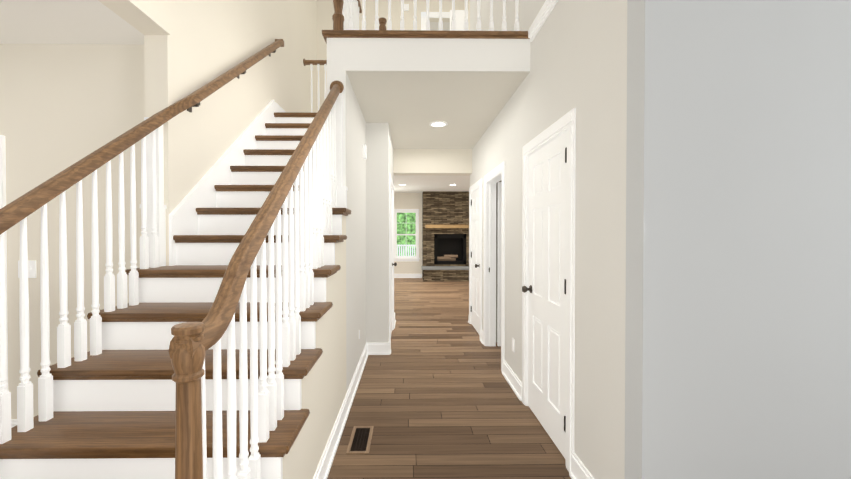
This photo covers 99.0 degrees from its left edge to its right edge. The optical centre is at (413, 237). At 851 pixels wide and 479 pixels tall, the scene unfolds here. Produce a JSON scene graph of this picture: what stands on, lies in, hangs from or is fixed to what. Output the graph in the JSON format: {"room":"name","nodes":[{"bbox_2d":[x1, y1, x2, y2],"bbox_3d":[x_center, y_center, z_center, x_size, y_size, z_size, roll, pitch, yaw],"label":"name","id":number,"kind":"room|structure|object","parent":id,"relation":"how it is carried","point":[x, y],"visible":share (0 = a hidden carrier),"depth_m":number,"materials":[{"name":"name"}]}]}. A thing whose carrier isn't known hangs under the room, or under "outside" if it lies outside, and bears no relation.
{"room":"entrance hall","nodes":[
{"label":"entrance hall","id":0,"kind":"room"},
{"bbox_2d":[0,44,144,418],"bbox_3d":[-4.799,0.035,2.500,6.130,2.680,0.120,0,1,-1],"label":"wall","id":1,"kind":"structure","parent":0,"point":[63,107],"depth_m":2.44,"materials":[{"name":"paint"}]},
{"bbox_2d":[0,135,7,389],"bbox_3d":[-3.414,0.345,2.508,1.320,2.060,0.140,0,1,-1],"label":"trim","id":2,"kind":"structure","parent":1,"relation":"attached to","point":[2,174],"depth_m":2.45,"materials":[{"name":"white wood"}]},
{"bbox_2d":[11,419,16,427],"bbox_3d":[-2.244,1.308,2.467,1.020,0.135,0.028,0,1,-1],"label":"baseboard","id":3,"kind":"structure","parent":1,"relation":"attached to","point":[13,422],"depth_m":2.47,"materials":[{"name":"white wood"}]},
{"bbox_2d":[18,261,35,277],"bbox_3d":[-2.614,0.216,2.459,0.116,0.116,0.012,0,1,-1],"label":"light switch","id":4,"kind":"object","parent":1,"relation":"attached to","point":[31,269],"visible":0.57,"depth_m":2.46,"materials":[{"name":"white plastic"}]},
{"bbox_2d":[98,0,316,265],"bbox_3d":[-1.635,-1.336,1.190,0.170,5.450,10.700,0,1,-1],"label":"wall","id":5,"kind":"structure","parent":0,"point":[191,46],"depth_m":2.88,"materials":[{"name":"paint"}]},
{"bbox_2d":[0,0,469,192],"bbox_3d":[-0.998,-1.468,3.721,14.000,0.300,15.750,0,1,-1],"label":"ceiling","id":6,"kind":"structure","parent":0,"point":[59,22],"depth_m":2.27,"materials":[{"name":"paint"}]},
{"bbox_2d":[346,72,393,392],"bbox_3d":[-0.490,-0.114,4.341,0.407,2.940,2.950,0,1,-1],"label":"wall","id":7,"kind":"structure","parent":0,"point":[367,262],"depth_m":4.14,"materials":[{"name":"paint"}]},
{"bbox_2d":[313,343,369,478],"bbox_3d":[-0.510,1.307,2.551,0.028,0.135,3.337,0,1,-1],"label":"baseboard","id":8,"kind":"structure","parent":7,"relation":"attached to","point":[326,461],"depth_m":2.54,"materials":[{"name":"white wood"}]},
{"bbox_2d":[363,144,366,158],"bbox_3d":[-0.525,-0.930,3.957,0.030,0.140,0.100,0,1,-1],"label":"door chime","id":9,"kind":"object","parent":7,"relation":"attached to","point":[364,151],"visible":1,"depth_m":3.91,"materials":[{"name":"white plastic"}]},
{"bbox_2d":[389,173,393,349],"bbox_3d":[-0.344,0.291,4.831,0.137,2.120,1.030,0,1,-1],"label":"door frame","id":10,"kind":"structure","parent":7,"relation":"attached to","point":[391,186],"depth_m":4.35,"materials":[{"name":"white wood"}]},
{"bbox_2d":[391,189,396,332],"bbox_3d":[-0.281,0.329,4.832,0.105,2.020,0.832,0,1,-1],"label":"door","id":11,"kind":"structure","parent":7,"relation":"in","point":[394,264],"depth_m":5.13,"materials":[{"name":"white wood"}]},
{"bbox_2d":[317,0,464,111],"bbox_3d":[2.100,-2.878,6.225,7.750,2.470,0.120,0,1,-1],"label":"wall","id":12,"kind":"structure","parent":0,"point":[325,10],"depth_m":6.13,"materials":[{"name":"paint"}]},
{"bbox_2d":[404,4,467,30],"bbox_3d":[0.698,-2.811,6.026,1.760,2.340,0.250,0,1,-1],"label":"door frame","id":13,"kind":"structure","parent":12,"relation":"attached to","point":[459,17],"depth_m":6.11,"materials":[{"name":"white wood"}]},
{"bbox_2d":[394,193,421,273],"bbox_3d":[-1.082,-0.058,11.535,14.000,2.680,0.150,0,1,-1],"label":"wall","id":14,"kind":"structure","parent":0,"point":[407,200],"depth_m":11.46,"materials":[{"name":"paint"}]},
{"bbox_2d":[394,209,419,260],"bbox_3d":[-0.218,-0.062,11.447,0.845,1.650,0.044,0,1,-1],"label":"room window","id":15,"kind":"structure","parent":14,"relation":"in","point":[406,234],"depth_m":11.46,"materials":[{"name":"white glass"}]},
{"bbox_2d":[394,274,421,277],"bbox_3d":[-3.901,1.216,11.429,8.360,0.135,0.028,0,1,-1],"label":"baseboard","id":16,"kind":"structure","parent":14,"relation":"attached to","point":[395,275],"depth_m":11.47,"materials":[{"name":"white wood"}]},
{"bbox_2d":[327,38,529,185],"bbox_3d":[0.108,-0.909,4.333,1.602,1.350,2.941,0,1,-1],"label":"ceiling","id":17,"kind":"structure","parent":0,"point":[408,90],"depth_m":3.02,"materials":[{"name":"paint"}]},
{"bbox_2d":[322,30,349,43],"bbox_3d":[-0.616,-1.599,4.084,0.210,0.045,2.530,0,1,-1],"label":"trim","id":18,"kind":"structure","parent":17,"relation":"attached to","point":[326,34],"depth_m":2.83,"materials":[{"name":"brown wood"}]},
{"bbox_2d":[350,30,529,38],"bbox_3d":[0.212,-1.587,2.923,1.422,0.045,0.190,0,1,-1],"label":"trim","id":19,"kind":"structure","parent":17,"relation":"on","point":[353,33],"depth_m":2.83,"materials":[{"name":"brown wood"}]},
{"bbox_2d":[303,0,518,112],"bbox_3d":[-0.351,-2.137,4.160,2.502,1.030,2.598,0,1,-1],"label":"balcony railing","id":20,"kind":"object","parent":19,"relation":"on","point":[345,15],"visible":0.4,"depth_m":2.91,"materials":[{"name":"white wood"}]},
{"bbox_2d":[393,149,471,175],"bbox_3d":[0.153,-1.157,5.627,1.722,0.360,0.250,0,1,-1],"label":"header beam","id":21,"kind":"structure","parent":0,"point":[446,162],"depth_m":5.50,"materials":[{"name":"paint"}]},
{"bbox_2d":[430,121,447,126],"bbox_3d":[0.297,-1.317,4.242,0.207,0.010,0.207,0,1,-10],"label":"recessed light","id":22,"kind":"object","parent":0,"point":[438,124],"depth_m":4.24,"materials":[{"name":"white plastic"}]},
{"bbox_2d":[430,22,449,30],"bbox_3d":[-0.897,-4.137,3.620,14.200,0.100,15.600,0,1,-1],"label":"ceiling","id":23,"kind":"structure","parent":0,"point":[434,26],"depth_m":7.11,"materials":[{"name":"paint"}]},
{"bbox_2d":[327,278,570,478],"bbox_3d":[-0.998,1.387,3.825,14.000,0.050,15.900,0,1,-1],"label":"floor","id":24,"kind":"structure","parent":0,"point":[435,397],"depth_m":2.89,"materials":[{"name":"brown wood"}]},
{"bbox_2d":[0,39,350,478],"bbox_3d":[-1.109,-0.459,3.102,1.238,3.656,4.507,0,1,-1],"label":"staircase","id":25,"kind":"structure","parent":24,"relation":"on","point":[217,347],"depth_m":1.68,"materials":[{"name":"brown wood"}]},
{"bbox_2d":[346,426,373,453],"bbox_3d":[-0.356,1.373,2.475,0.145,0.004,0.325,0,1,-1],"label":"floor vent","id":26,"kind":"object","parent":24,"relation":"in","point":[360,440],"visible":1,"depth_m":2.46,"materials":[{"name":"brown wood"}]},
{"bbox_2d":[421,191,468,281],"bbox_3d":[1.126,-0.051,11.021,1.755,2.677,0.920,0,1,-1],"label":"fireplace","id":27,"kind":"object","parent":24,"relation":"on","point":[445,235],"visible":0.9,"depth_m":11.03,"materials":[{"name":"stone"}]},
{"bbox_2d":[496,180,501,341],"bbox_3d":[1.744,0.012,4.721,1.440,2.680,0.100,0,1,-1],"label":"wall","id":28,"kind":"structure","parent":0,"point":[496,253],"depth_m":4.66,"materials":[{"name":"paint"}]},
{"bbox_2d":[468,0,626,478],"bbox_3d":[0.973,-1.364,3.869,0.120,5.450,4.560,0,1,-1],"label":"wall","id":29,"kind":"structure","parent":0,"point":[578,55],"depth_m":1.96,"materials":[{"name":"paint"}]},
{"bbox_2d":[469,179,480,338],"bbox_3d":[0.950,0.287,5.240,0.137,2.120,0.940,0,1,-1],"label":"door frame","id":30,"kind":"structure","parent":29,"relation":"attached to","point":[477,185],"depth_m":5.61,"materials":[{"name":"white wood"}]},
{"bbox_2d":[471,188,479,333],"bbox_3d":[0.887,0.325,5.240,0.105,2.020,0.742,0,1,-1],"label":"hall door","id":31,"kind":"structure","parent":29,"relation":"in","point":[475,268],"depth_m":5.27,"materials":[{"name":"white wood"}]},
{"bbox_2d":[481,161,504,371],"bbox_3d":[0.962,0.299,4.115,0.137,2.120,0.970,0,1,-1],"label":"door frame","id":32,"kind":"structure","parent":29,"relation":"attached to","point":[497,174],"depth_m":4.50,"materials":[{"name":"white wood"}]},
{"bbox_2d":[497,182,501,345],"bbox_3d":[1.427,0.334,4.489,0.760,2.018,0.035,0,1,-1],"label":"open door leaf","id":33,"kind":"structure","parent":29,"relation":"in","point":[499,266],"depth_m":4.47,"materials":[{"name":"white wood"}]},
{"bbox_2d":[502,360,521,400],"bbox_3d":[0.905,1.299,3.343,0.028,0.135,0.595,0,1,-1],"label":"baseboard","id":34,"kind":"structure","parent":29,"relation":"attached to","point":[514,382],"depth_m":3.30,"materials":[{"name":"white wood"}]},
{"bbox_2d":[512,338,514,352],"bbox_3d":[0.915,0.987,3.322,0.008,0.116,0.070,0,1,-1],"label":"outlet","id":35,"kind":"object","parent":29,"relation":"attached to","point":[513,345],"visible":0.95,"depth_m":3.31,"materials":[{"name":"white plastic"}]},
{"bbox_2d":[528,0,557,41],"bbox_3d":[0.917,-1.559,2.208,0.028,0.085,1.245,0,1,-1],"label":"trim","id":36,"kind":"structure","parent":29,"relation":"attached to","point":[542,15],"depth_m":2.57,"materials":[{"name":"white wood"}]},
{"bbox_2d":[522,131,566,458],"bbox_3d":[0.916,0.352,2.565,0.105,2.020,0.742,0,1,-1],"label":"closet door","id":37,"kind":"structure","parent":29,"relation":"in","point":[547,213],"depth_m":2.52,"materials":[{"name":"white wood"}]},
{"bbox_2d":[522,108,575,471],"bbox_3d":[0.979,0.315,2.566,0.137,2.120,0.940,0,1,-1],"label":"door frame","id":38,"kind":"structure","parent":29,"relation":"attached to","point":[555,130],"depth_m":2.15,"materials":[{"name":"white wood"}]},
{"bbox_2d":[569,452,593,478],"bbox_3d":[0.922,1.315,1.801,0.028,0.135,0.608,0,1,-1],"label":"baseboard","id":39,"kind":"structure","parent":29,"relation":"attached to","point":[579,470],"depth_m":2.03,"materials":[{"name":"white wood"}]},
{"bbox_2d":[625,0,850,478],"bbox_3d":[3.482,-1.340,1.556,5.088,5.450,0.120,0,1,-1],"label":"wall","id":40,"kind":"structure","parent":0,"point":[738,273],"depth_m":1.49,"materials":[{"name":"paint"}]}
]}

